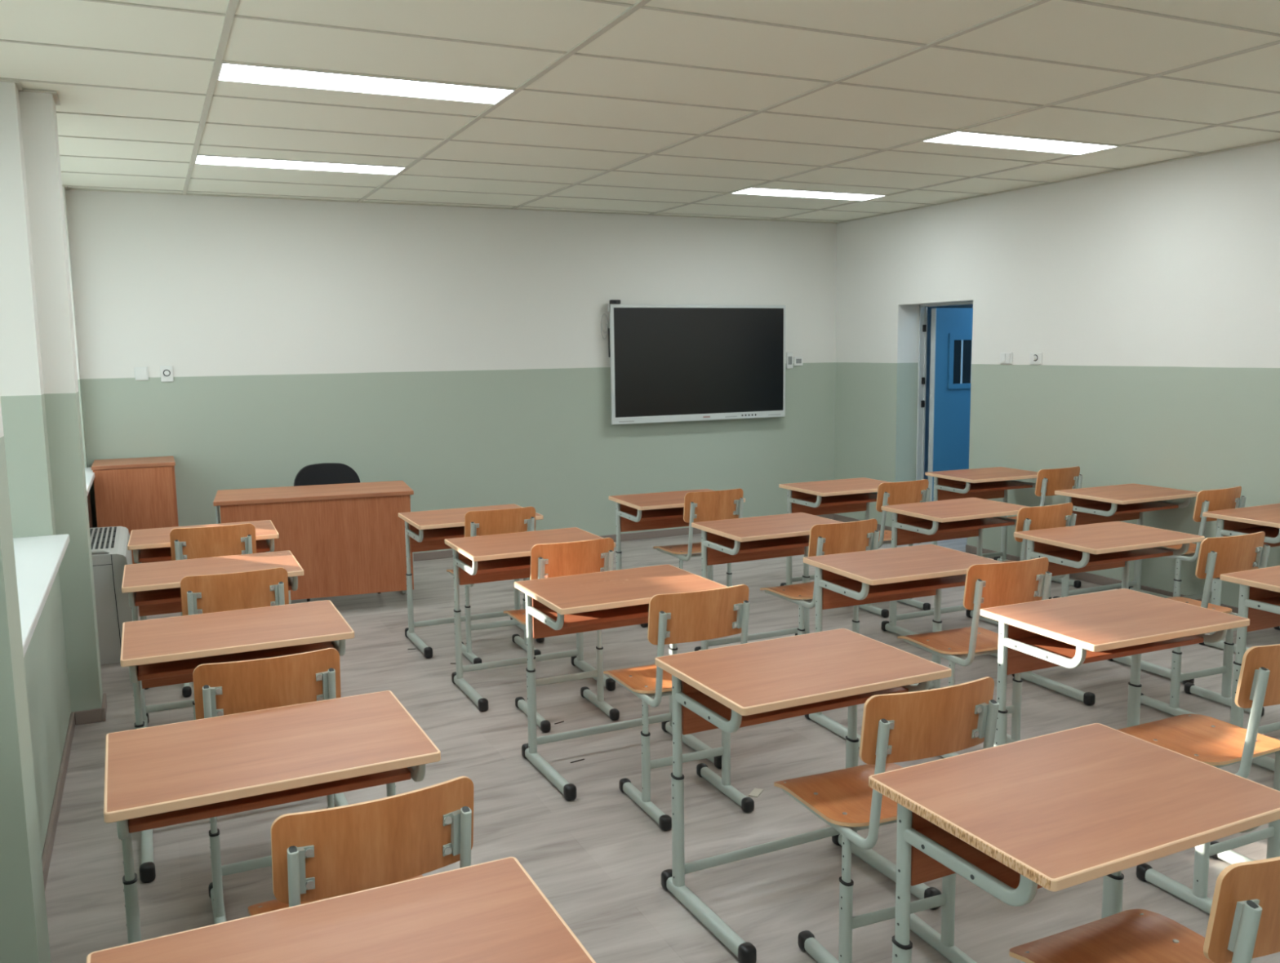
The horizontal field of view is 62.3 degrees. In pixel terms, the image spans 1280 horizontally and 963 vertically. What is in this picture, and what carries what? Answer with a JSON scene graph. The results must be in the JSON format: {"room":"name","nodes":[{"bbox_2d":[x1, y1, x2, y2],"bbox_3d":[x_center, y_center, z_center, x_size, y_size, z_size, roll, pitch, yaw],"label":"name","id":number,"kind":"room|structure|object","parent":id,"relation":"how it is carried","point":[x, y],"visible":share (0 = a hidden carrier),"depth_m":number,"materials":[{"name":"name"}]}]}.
{"room":"classroom","nodes":[
{"label":"classroom","id":0,"kind":"room"},
{"bbox_2d":[0,81,102,962],"bbox_3d":[-2.029,-0.128,3.034,0.572,2.850,9.203,-4,8,-25],"label":"wall","id":1,"kind":"structure","parent":0,"point":[43,460],"depth_m":4.39,"materials":[{"name":"paint"}]},
{"bbox_2d":[13,533,69,657],"bbox_3d":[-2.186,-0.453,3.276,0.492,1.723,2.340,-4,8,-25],"label":"windowsill","id":2,"kind":"structure","parent":1,"relation":"in","point":[37,559],"depth_m":3.75,"materials":[{"name":"white stone"}]},
{"bbox_2d":[41,693,106,889],"bbox_3d":[-1.800,1.240,3.307,0.136,0.062,9.203,-4,8,-25],"label":"baseboard","id":3,"kind":"structure","parent":1,"relation":"attached to","point":[96,715],"depth_m":4.12,"materials":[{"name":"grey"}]},
{"bbox_2d":[84,467,94,495],"bbox_3d":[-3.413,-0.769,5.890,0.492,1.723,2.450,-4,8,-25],"label":"windowsill","id":4,"kind":"structure","parent":1,"relation":"in","point":[90,475],"depth_m":6.62,"materials":[{"name":"white"}]},
{"bbox_2d":[0,79,1279,223],"bbox_3d":[0.788,-1.647,4.173,6.527,0.008,9.239,-4,8,-25],"label":"trim","id":5,"kind":"structure","parent":1,"relation":"attached to","point":[17,83],"depth_m":7.58,"materials":[{"name":"beige"}]},
{"bbox_2d":[65,190,836,553],"bbox_3d":[-1.140,-0.848,8.589,6.917,2.850,0.200,-4,8,-25],"label":"wall","id":6,"kind":"structure","parent":0,"point":[459,356],"depth_m":8.21,"materials":[{"name":"paint"}]},
{"bbox_2d":[134,366,148,380],"bbox_3d":[-3.478,-0.753,7.383,0.085,0.094,0.017,-4,8,-25],"label":"wall switch","id":7,"kind":"object","parent":6,"relation":"attached to","point":[141,373],"visible":1,"depth_m":7.38,"materials":[{"name":"white plastic"}]},
{"bbox_2d":[160,365,173,382],"bbox_3d":[-3.329,-0.758,7.443,0.080,0.112,0.033,-4,8,-25],"label":"wall socket","id":8,"kind":"object","parent":6,"relation":"attached to","point":[166,371],"visible":1,"depth_m":7.45,"materials":[{"name":"white plastic"}]},
{"bbox_2d":[413,514,833,561],"bbox_3d":[-0.981,0.540,8.713,6.227,0.062,0.014,-4,8,-25],"label":"baseboard","id":9,"kind":"structure","parent":6,"relation":"attached to","point":[680,531],"depth_m":9.14,"materials":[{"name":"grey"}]},
{"bbox_2d":[608,304,785,424],"bbox_3d":[0.512,-1.027,9.174,1.706,0.992,0.099,-4,8,-25],"label":"display","id":10,"kind":"object","parent":6,"relation":"attached to","point":[669,362],"visible":1,"depth_m":9.11,"materials":[{"name":"black glass"}]},
{"bbox_2d":[600,313,608,339],"bbox_3d":[-0.297,-1.285,8.773,0.068,0.213,0.025,-5,9,-32],"label":"cable","id":11,"kind":"object","parent":10,"relation":"attached to","point":[604,313],"visible":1,"depth_m":8.77,"materials":[{"name":"grey plastic"}]},
{"bbox_2d":[606,299,620,311],"bbox_3d":[-0.217,-1.452,8.752,0.110,0.098,0.056,-4,8,-25],"label":"webcam","id":12,"kind":"object","parent":10,"relation":"attached to","point":[612,301],"visible":1,"depth_m":8.73,"materials":[{"name":"black plastic"}]},
{"bbox_2d":[620,413,780,422],"bbox_3d":[0.545,-0.552,9.194,1.592,0.008,0.002,-4,8,-25],"label":"print","id":13,"kind":"object","parent":10,"relation":"attached to","point":[687,417],"depth_m":9.15,"materials":[{"name":"grey plastic"}]},
{"bbox_2d":[786,352,793,368],"bbox_3d":[1.361,-1.100,9.614,0.067,0.145,0.014,-4,8,-25],"label":"wall socket","id":14,"kind":"object","parent":6,"relation":"attached to","point":[788,355],"visible":1,"depth_m":9.61,"materials":[{"name":"white plastic"}]},
{"bbox_2d":[793,356,803,365],"bbox_3d":[1.445,-1.099,9.653,0.092,0.082,0.014,-4,8,-25],"label":"wall outlet","id":15,"kind":"object","parent":6,"relation":"attached to","point":[797,361],"visible":1,"depth_m":9.65,"materials":[{"name":"white plastic"}]},
{"bbox_2d":[0,0,1279,222],"bbox_3d":[0.733,-1.661,4.145,6.647,0.024,9.203,-4,8,-25],"label":"ceiling","id":16,"kind":"structure","parent":0,"point":[1053,30],"depth_m":4.65,"materials":[{"name":"white tile"}]},
{"bbox_2d":[194,154,406,174],"bbox_3d":[-2.008,-1.903,6.287,1.173,0.052,0.283,-4,8,-25],"label":"ceiling light","id":17,"kind":"object","parent":16,"relation":"attached to","point":[200,158],"visible":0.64,"depth_m":6.27,"materials":[{"name":"white plastic"}]},
{"bbox_2d":[217,62,515,104],"bbox_3d":[-1.123,-1.674,4.402,1.173,0.052,0.283,-4,8,-25],"label":"ceiling light","id":18,"kind":"object","parent":16,"relation":"attached to","point":[228,72],"visible":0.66,"depth_m":4.39,"materials":[{"name":"white plastic"}]},
{"bbox_2d":[0,0,1279,221],"bbox_3d":[0.706,-1.643,4.135,6.707,0.008,9.203,-4,8,-25],"label":"ceiling grid","id":19,"kind":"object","parent":16,"relation":"attached to","point":[230,15],"depth_m":4.85,"materials":[{"name":"beige metal"}]},
{"bbox_2d":[732,186,885,200],"bbox_3d":[1.247,-2.137,7.786,1.173,0.052,0.283,-4,8,-25],"label":"ceiling light","id":20,"kind":"object","parent":16,"relation":"attached to","point":[754,190],"visible":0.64,"depth_m":7.78,"materials":[{"name":"white plastic"}]},
{"bbox_2d":[923,131,1118,155],"bbox_3d":[2.132,-1.909,5.901,1.173,0.052,0.283,-4,8,-25],"label":"ceiling light","id":21,"kind":"object","parent":16,"relation":"attached to","point":[962,138],"visible":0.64,"depth_m":5.90,"materials":[{"name":"white plastic"}]},
{"bbox_2d":[44,533,1279,962],"bbox_3d":[1.401,0.943,5.941,9.077,0.100,11.503,-4,8,-25],"label":"floor","id":22,"kind":"structure","parent":0,"point":[597,857],"depth_m":3.88,"materials":[{"name":"grey laminate"}]},
{"bbox_2d":[87,490,93,528],"bbox_3d":[-3.482,0.441,6.709,0.023,0.830,0.400,-4,8,-25],"label":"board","id":23,"kind":"object","parent":22,"relation":"on","point":[88,495],"visible":0.02,"depth_m":6.70,"materials":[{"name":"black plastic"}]},
{"bbox_2d":[89,526,133,665],"bbox_3d":[-3.062,0.619,6.110,0.236,0.619,1.012,-4,8,-25],"label":"radiator","id":24,"kind":"object","parent":22,"relation":"on","point":[110,553],"visible":0.73,"depth_m":5.67,"materials":[{"name":"grey metal"}]},
{"bbox_2d":[89,526,116,549],"bbox_3d":[-3.119,0.326,6.129,0.143,0.004,0.755,-4,8,-25],"label":"grille","id":25,"kind":"object","parent":24,"relation":"attached to","point":[105,538],"depth_m":6.12,"materials":[{"name":"grey metal"}]},
{"bbox_2d":[91,456,178,564],"bbox_3d":[-3.431,0.322,7.247,0.500,0.930,0.490,-4,8,-25],"label":"base cabinet","id":26,"kind":"object","parent":22,"relation":"on","point":[131,494],"visible":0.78,"depth_m":7.01,"materials":[{"name":"brown wood"}]},
{"bbox_2d":[127,520,279,689],"bbox_3d":[-2.261,0.624,5.543,0.700,0.730,0.512,-4,8,-23],"label":"student desk","id":27,"kind":"object","parent":22,"relation":"on","point":[154,544],"visible":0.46,"depth_m":5.45,"materials":[{"name":"brown wood"}]},
{"bbox_2d":[138,539,269,562],"bbox_3d":[-2.272,0.361,5.529,0.619,0.018,0.274,-4,8,-23],"label":"shelf","id":28,"kind":"object","parent":27,"relation":"attached to","point":[262,545],"depth_m":5.45,"materials":[{"name":"brown wood"}]},
{"bbox_2d":[121,551,303,728],"bbox_3d":[-1.847,0.735,4.631,0.700,0.730,0.512,-4,8,-24],"label":"student desk","id":29,"kind":"object","parent":22,"relation":"on","point":[153,587],"visible":0.51,"depth_m":4.60,"materials":[{"name":"brown wood"}]},
{"bbox_2d":[134,582,291,606],"bbox_3d":[-1.860,0.471,4.617,0.619,0.018,0.274,-4,8,-24],"label":"shelf","id":30,"kind":"object","parent":29,"relation":"attached to","point":[169,595],"depth_m":4.46,"materials":[{"name":"brown wood"}]},
{"bbox_2d":[169,523,256,697],"bbox_3d":[-2.139,0.599,5.364,0.385,0.822,0.530,-4,8,-21],"label":"chair","id":31,"kind":"object","parent":22,"relation":"on","point":[194,543],"visible":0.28,"depth_m":5.11,"materials":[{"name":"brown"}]},
{"bbox_2d":[180,567,288,719],"bbox_3d":[-1.631,0.730,4.285,0.385,0.822,0.530,-4,8,-24],"label":"chair","id":32,"kind":"object","parent":22,"relation":"on","point":[218,593],"visible":0.26,"depth_m":4.04,"materials":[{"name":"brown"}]},
{"bbox_2d":[120,600,354,883],"bbox_3d":[-1.365,0.855,3.635,0.700,0.730,0.512,-4,8,-25],"label":"student desk","id":33,"kind":"object","parent":22,"relation":"on","point":[162,651],"visible":0.61,"depth_m":3.54,"materials":[{"name":"brown wood"}]},
{"bbox_2d":[137,641,335,680],"bbox_3d":[-1.378,0.592,3.621,0.619,0.018,0.274,-4,8,-25],"label":"shelf","id":34,"kind":"object","parent":33,"relation":"attached to","point":[184,667],"depth_m":3.53,"materials":[{"name":"brown wood"}]},
{"bbox_2d":[192,648,341,924],"bbox_3d":[-1.108,0.866,3.157,0.385,0.822,0.530,-4,8,-25],"label":"chair","id":35,"kind":"object","parent":22,"relation":"on","point":[228,688],"visible":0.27,"depth_m":2.93,"materials":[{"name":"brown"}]},
{"bbox_2d":[103,690,440,943],"bbox_3d":[-0.881,0.985,2.570,0.700,0.730,0.512,-4,8,-26],"label":"student desk","id":36,"kind":"object","parent":22,"relation":"on","point":[162,775],"visible":0.77,"depth_m":2.46,"materials":[{"name":"brown wood"}]},
{"bbox_2d":[128,767,411,833],"bbox_3d":[-0.894,0.721,2.555,0.619,0.018,0.274,-4,8,-26],"label":"shelf","id":37,"kind":"object","parent":36,"relation":"attached to","point":[176,817],"depth_m":2.43,"materials":[{"name":"brown wood"}]},
{"bbox_2d":[213,480,413,599],"bbox_3d":[-2.097,0.435,6.879,1.190,0.762,0.580,-3,8,-19],"label":"desk","id":38,"kind":"object","parent":22,"relation":"on","point":[346,539],"visible":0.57,"depth_m":6.67,"materials":[{"name":"brown wood"}]},
{"bbox_2d":[293,462,381,601],"bbox_3d":[-2.114,0.329,7.319,0.490,0.867,0.547,-4,8,-26],"label":"office chair","id":39,"kind":"object","parent":22,"relation":"on","point":[326,473],"visible":0.19,"depth_m":7.47,"materials":[{"name":"black fabric"}]},
{"bbox_2d":[86,857,595,962],"bbox_3d":[-0.431,1.100,1.614,0.700,0.730,0.512,-4,8,-25],"label":"student desk","id":40,"kind":"object","parent":22,"relation":"on","point":[491,912],"visible":1,"depth_m":1.70,"materials":[{"name":"brown wood"}]},
{"bbox_2d":[247,776,474,915],"bbox_3d":[-0.591,0.977,2.230,0.385,0.822,0.530,-5,8,-29],"label":"chair","id":41,"kind":"object","parent":22,"relation":"on","point":[317,855],"visible":0.7,"depth_m":1.99,"materials":[{"name":"brown wood"}]},
{"bbox_2d":[398,504,544,658],"bbox_3d":[-0.956,0.546,6.017,0.700,0.730,0.512,-4,8,-25],"label":"student desk","id":42,"kind":"object","parent":22,"relation":"on","point":[428,530],"visible":0.56,"depth_m":6.01,"materials":[{"name":"brown wood"}]},
{"bbox_2d":[411,526,464,542],"bbox_3d":[-0.968,0.283,6.002,0.619,0.018,0.274,-4,8,-25],"label":"shelf","id":43,"kind":"object","parent":42,"relation":"attached to","point":[439,534],"depth_m":5.88,"materials":[{"name":"brown wood"}]},
{"bbox_2d":[446,506,541,664],"bbox_3d":[-0.810,0.528,5.779,0.385,0.822,0.530,-4,8,-25],"label":"chair","id":44,"kind":"object","parent":22,"relation":"on","point":[487,522],"visible":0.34,"depth_m":5.57,"materials":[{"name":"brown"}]},
{"bbox_2d":[444,527,615,711],"bbox_3d":[-0.533,0.649,5.165,0.700,0.730,0.512,-4,8,-25],"label":"student desk","id":45,"kind":"object","parent":22,"relation":"on","point":[500,557],"visible":0.66,"depth_m":5.16,"materials":[{"name":"brown wood"}]},
{"bbox_2d":[460,555,530,573],"bbox_3d":[-0.546,0.386,5.150,0.619,0.018,0.274,-4,8,-25],"label":"shelf","id":46,"kind":"object","parent":45,"relation":"attached to","point":[522,562],"depth_m":5.02,"materials":[{"name":"brown wood"}]},
{"bbox_2d":[503,537,619,733],"bbox_3d":[-0.370,0.643,4.833,0.385,0.822,0.530,-4,8,-25],"label":"chair","id":47,"kind":"object","parent":22,"relation":"on","point":[578,557],"visible":0.5,"depth_m":4.63,"materials":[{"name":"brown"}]},
{"bbox_2d":[514,564,727,800],"bbox_3d":[-0.074,0.766,4.198,0.700,0.730,0.512,-4,8,-26],"label":"student desk","id":48,"kind":"object","parent":22,"relation":"on","point":[559,606],"visible":0.72,"depth_m":4.17,"materials":[{"name":"brown wood"}]},
{"bbox_2d":[535,604,648,628],"bbox_3d":[-0.087,0.503,4.184,0.619,0.018,0.274,-4,8,-26],"label":"shelf","id":49,"kind":"object","parent":48,"relation":"attached to","point":[543,613],"depth_m":4.05,"materials":[{"name":"brown wood"}]},
{"bbox_2d":[608,488,745,627],"bbox_3d":[0.227,0.459,6.575,0.700,0.730,0.512,-4,8,-23],"label":"student desk","id":50,"kind":"object","parent":22,"relation":"on","point":[659,510],"visible":0.41,"depth_m":6.57,"materials":[{"name":"brown wood"}]},
{"bbox_2d":[623,507,684,521],"bbox_3d":[0.215,0.196,6.561,0.619,0.018,0.274,-4,8,-23],"label":"shelf","id":51,"kind":"object","parent":50,"relation":"attached to","point":[630,513],"depth_m":6.48,"materials":[{"name":"brown wood"}]},
{"bbox_2d":[603,584,754,831],"bbox_3d":[0.131,0.757,3.887,0.385,0.822,0.530,-4,8,-24],"label":"chair","id":52,"kind":"object","parent":22,"relation":"on","point":[706,615],"visible":0.72,"depth_m":3.70,"materials":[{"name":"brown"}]},
{"bbox_2d":[653,488,743,586],"bbox_3d":[0.353,0.436,6.380,0.385,0.822,0.530,-4,8,-25],"label":"chair","id":53,"kind":"object","parent":22,"relation":"on","point":[703,506],"visible":0.56,"depth_m":6.15,"materials":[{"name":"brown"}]},
{"bbox_2d":[748,788,763,797],"bbox_3d":[0.432,1.158,3.938,0.035,0.004,0.070,3,8,25],"label":"paper scrap","id":54,"kind":"object","parent":22,"relation":"on","point":[755,793],"visible":1,"depth_m":3.93,"materials":[{"name":"beige paper"}]},
{"bbox_2d":[691,512,842,651],"bbox_3d":[0.698,0.584,5.550,0.700,0.730,0.512,-4,8,-25],"label":"student desk","id":55,"kind":"object","parent":22,"relation":"on","point":[780,535],"visible":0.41,"depth_m":5.54,"materials":[{"name":"brown wood"}]},
{"bbox_2d":[712,534,809,554],"bbox_3d":[0.686,0.320,5.536,0.619,0.018,0.274,-4,8,-25],"label":"shelf","id":56,"kind":"object","parent":55,"relation":"attached to","point":[721,544],"depth_m":5.45,"materials":[{"name":"brown wood"}]},
{"bbox_2d":[654,628,951,962],"bbox_3d":[0.472,0.894,3.142,0.700,0.730,0.512,-4,8,-26],"label":"student desk","id":57,"kind":"object","parent":22,"relation":"on","point":[729,689],"visible":0.9,"depth_m":3.09,"materials":[{"name":"brown wood"}]},
{"bbox_2d":[685,686,908,728],"bbox_3d":[0.460,0.630,3.127,0.619,0.018,0.274,-4,8,-26],"label":"shelf","id":58,"kind":"object","parent":57,"relation":"attached to","point":[722,712],"depth_m":3.00,"materials":[{"name":"brown wood"}]},
{"bbox_2d":[760,519,879,635],"bbox_3d":[0.885,0.575,5.236,0.385,0.822,0.530,-4,8,-26],"label":"chair","id":59,"kind":"object","parent":22,"relation":"on","point":[860,535],"visible":0.54,"depth_m":5.03,"materials":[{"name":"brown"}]},
{"bbox_2d":[778,477,888,586],"bbox_3d":[1.357,0.384,7.046,0.700,0.730,0.512,-4,8,-25],"label":"student desk","id":60,"kind":"object","parent":22,"relation":"on","point":[851,495],"visible":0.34,"depth_m":7.04,"materials":[{"name":"brown wood"}]},
{"bbox_2d":[797,493,876,506],"bbox_3d":[1.344,0.121,7.032,0.619,0.018,0.274,-4,8,-25],"label":"shelf","id":61,"kind":"object","parent":60,"relation":"attached to","point":[806,500],"depth_m":6.98,"materials":[{"name":"brown wood"}]},
{"bbox_2d":[773,676,999,962],"bbox_3d":[0.644,0.884,2.832,0.385,0.822,0.530,-4,8,-22],"label":"chair","id":62,"kind":"object","parent":22,"relation":"on","point":[906,726],"visible":0.76,"depth_m":2.67,"materials":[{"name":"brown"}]},
{"bbox_2d":[853,479,930,617],"bbox_3d":[1.525,0.382,6.680,0.385,0.822,0.530,-4,8,-26],"label":"chair","id":63,"kind":"object","parent":22,"relation":"on","point":[911,491],"visible":0.36,"depth_m":6.44,"materials":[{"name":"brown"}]},
{"bbox_2d":[803,544,1002,746],"bbox_3d":[1.137,0.701,4.584,0.700,0.730,0.512,-4,8,-23],"label":"student desk","id":64,"kind":"object","parent":22,"relation":"on","point":[886,575],"visible":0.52,"depth_m":4.54,"materials":[{"name":"brown wood"}]},
{"bbox_2d":[827,574,965,598],"bbox_3d":[1.125,0.438,4.570,0.619,0.018,0.274,-4,8,-23],"label":"shelf","id":65,"kind":"object","parent":64,"relation":"attached to","point":[841,584],"depth_m":4.48,"materials":[{"name":"brown wood"}]},
{"bbox_2d":[880,497,1026,635],"bbox_3d":[1.808,0.508,6.030,0.700,0.730,0.512,-4,8,-25],"label":"student desk","id":66,"kind":"object","parent":22,"relation":"on","point":[957,518],"visible":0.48,"depth_m":6.02,"materials":[{"name":"brown wood"}]},
{"bbox_2d":[902,517,1014,533],"bbox_3d":[1.796,0.244,6.015,0.619,0.018,0.274,-4,8,-25],"label":"shelf","id":67,"kind":"object","parent":66,"relation":"attached to","point":[917,525],"depth_m":5.97,"materials":[{"name":"brown wood"}]},
{"bbox_2d":[897,556,1052,758],"bbox_3d":[1.348,0.688,4.300,0.385,0.822,0.530,-4,8,-21],"label":"chair","id":68,"kind":"object","parent":22,"relation":"on","point":[1004,584],"visible":0.64,"depth_m":4.10,"materials":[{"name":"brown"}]},
{"bbox_2d":[924,466,1037,561],"bbox_3d":[2.478,0.302,7.577,0.700,0.730,0.512,-4,8,-23],"label":"student desk","id":69,"kind":"object","parent":22,"relation":"on","point":[985,483],"visible":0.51,"depth_m":7.58,"materials":[{"name":"brown wood"}]},
{"bbox_2d":[945,480,1032,493],"bbox_3d":[2.466,0.038,7.563,0.619,0.018,0.274,-4,8,-23],"label":"shelf","id":70,"kind":"object","parent":69,"relation":"attached to","point":[957,486],"depth_m":7.54,"materials":[{"name":"brown wood"}]},
{"bbox_2d":[989,502,1076,657],"bbox_3d":[2.001,0.505,5.662,0.385,0.822,0.530,-4,8,-26],"label":"chair","id":71,"kind":"object","parent":22,"relation":"on","point":[1028,518],"visible":0.26,"depth_m":5.40,"materials":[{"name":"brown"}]},
{"bbox_2d":[1007,466,1082,587],"bbox_3d":[2.693,0.295,7.240,0.385,0.822,0.530,-4,8,-26],"label":"chair","id":72,"kind":"object","parent":22,"relation":"on","point":[1048,481],"visible":0.33,"depth_m":6.99,"materials":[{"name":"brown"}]},
{"bbox_2d":[868,723,1279,962],"bbox_3d":[0.920,1.001,2.252,0.700,0.730,0.512,-4,8,-26],"label":"student desk","id":73,"kind":"object","parent":22,"relation":"on","point":[1056,811],"visible":0.96,"depth_m":2.16,"materials":[{"name":"brown wood"}]},
{"bbox_2d":[916,825,1042,888],"bbox_3d":[0.907,0.738,2.237,0.619,0.018,0.274,-4,8,-26],"label":"shelf","id":74,"kind":"object","parent":73,"relation":"attached to","point":[964,852],"depth_m":2.11,"materials":[{"name":"brown wood"}]},
{"bbox_2d":[1011,521,1204,706],"bbox_3d":[2.253,0.616,5.133,0.700,0.730,0.512,-4,8,-23],"label":"student desk","id":75,"kind":"object","parent":22,"relation":"on","point":[1073,549],"visible":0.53,"depth_m":5.07,"materials":[{"name":"brown wood"}]},
{"bbox_2d":[1040,547,1173,566],"bbox_3d":[2.241,0.353,5.118,0.619,0.018,0.274,-4,8,-23],"label":"shelf","id":76,"kind":"object","parent":75,"relation":"attached to","point":[1062,556],"depth_m":5.05,"materials":[{"name":"brown wood"}]},
{"bbox_2d":[980,588,1249,746],"bbox_3d":[1.613,0.813,3.652,0.700,0.730,0.512,-4,8,-24],"label":"student desk","id":77,"kind":"object","parent":22,"relation":"on","point":[1071,632],"visible":0.62,"depth_m":3.59,"materials":[{"name":"brown wood"}]},
{"bbox_2d":[1013,635,1203,663],"bbox_3d":[1.601,0.550,3.638,0.619,0.018,0.274,-4,8,-24],"label":"shelf","id":78,"kind":"object","parent":77,"relation":"attached to","point":[1042,643],"depth_m":3.54,"materials":[{"name":"brown wood"}]},
{"bbox_2d":[1053,483,1198,598],"bbox_3d":[3.010,0.424,6.560,0.700,0.730,0.512,-4,8,-25],"label":"student desk","id":79,"kind":"object","parent":22,"relation":"on","point":[1124,502],"visible":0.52,"depth_m":6.56,"materials":[{"name":"brown wood"}]},
{"bbox_2d":[1077,501,1178,515],"bbox_3d":[2.998,0.161,6.545,0.619,0.018,0.274,-4,8,-25],"label":"shelf","id":80,"kind":"object","parent":79,"relation":"attached to","point":[1097,508],"depth_m":6.51,"materials":[{"name":"brown wood"}]},
{"bbox_2d":[1008,856,1279,962],"bbox_3d":[1.022,0.985,1.999,0.385,0.822,0.530,-4,8,-25],"label":"chair","id":81,"kind":"object","parent":22,"relation":"on","point":[1243,926],"visible":1,"depth_m":2.09,"materials":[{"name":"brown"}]},
{"bbox_2d":[1117,644,1279,914],"bbox_3d":[1.743,0.824,3.191,0.385,0.822,0.530,-4,8,-25],"label":"chair","id":82,"kind":"object","parent":22,"relation":"on","point":[1209,740],"visible":0.69,"depth_m":3.14,"materials":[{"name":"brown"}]},
{"bbox_2d":[1162,486,1246,604],"bbox_3d":[3.175,0.424,6.181,0.385,0.822,0.530,-5,8,-28],"label":"chair","id":83,"kind":"object","parent":22,"relation":"on","point":[1209,500],"visible":0.38,"depth_m":5.95,"materials":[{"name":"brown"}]},
{"bbox_2d":[1140,531,1270,716],"bbox_3d":[2.474,0.612,4.775,0.385,0.822,0.530,-4,8,-23],"label":"chair","id":84,"kind":"object","parent":22,"relation":"on","point":[1217,556],"visible":0.5,"depth_m":4.60,"materials":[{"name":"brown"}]},
{"bbox_2d":[1198,503,1279,653],"bbox_3d":[3.456,0.532,5.665,0.700,0.730,0.512,-4,8,-25],"label":"student desk","id":85,"kind":"object","parent":22,"relation":"on","point":[1264,518],"visible":0.54,"depth_m":5.65,"materials":[{"name":"brown wood"}]},
{"bbox_2d":[1231,525,1279,537],"bbox_3d":[3.444,0.269,5.650,0.619,0.018,0.274,-4,8,-25],"label":"shelf","id":86,"kind":"object","parent":85,"relation":"attached to","point":[1270,532],"depth_m":5.65,"materials":[{"name":"brown wood"}]},
{"bbox_2d":[1219,565,1279,771],"bbox_3d":[2.722,0.735,4.150,0.700,0.730,0.512,-4,8,-24],"label":"student desk","id":87,"kind":"object","parent":22,"relation":"on","point":[1259,602],"visible":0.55,"depth_m":4.15,"materials":[{"name":"brown wood"}]},
{"bbox_2d":[1255,596,1279,605],"bbox_3d":[2.710,0.472,4.135,0.619,0.018,0.274,-4,8,-24],"label":"shelf","id":88,"kind":"object","parent":87,"relation":"attached to","point":[1260,601],"depth_m":4.13,"materials":[{"name":"brown wood"}]},
{"bbox_2d":[834,141,1279,607],"bbox_3d":[4.386,-0.769,7.190,2.400,2.900,11.403,-4,8,-25],"label":"wall","id":89,"kind":"structure","parent":0,"point":[1148,296],"depth_m":7.13,"materials":[{"name":"paint"}]},
{"bbox_2d":[915,302,973,502],"bbox_3d":[3.017,-0.529,8.986,0.939,2.008,0.980,-4,8,-25],"label":"door","id":90,"kind":"structure","parent":89,"relation":"in","point":[951,330],"depth_m":9.16,"materials":[{"name":"blue metal"}]},
{"bbox_2d":[1000,352,1013,364],"bbox_3d":[2.725,-0.918,7.878,0.017,0.083,0.120,-4,8,-25],"label":"wall switch","id":91,"kind":"object","parent":89,"relation":"attached to","point":[1005,357],"visible":1,"depth_m":7.87,"materials":[{"name":"white plastic"}]},
{"bbox_2d":[833,514,1238,613],"bbox_3d":[3.775,0.838,5.876,0.014,0.062,9.203,-4,8,-25],"label":"baseboard","id":92,"kind":"structure","parent":89,"relation":"attached to","point":[1084,576],"depth_m":7.33,"materials":[{"name":"brown"}]},
{"bbox_2d":[1029,352,1042,364],"bbox_3d":[2.841,-0.885,7.612,0.033,0.082,0.108,-4,8,-25],"label":"wall socket","id":93,"kind":"object","parent":89,"relation":"attached to","point":[1035,357],"visible":1,"depth_m":7.60,"materials":[{"name":"white plastic"}]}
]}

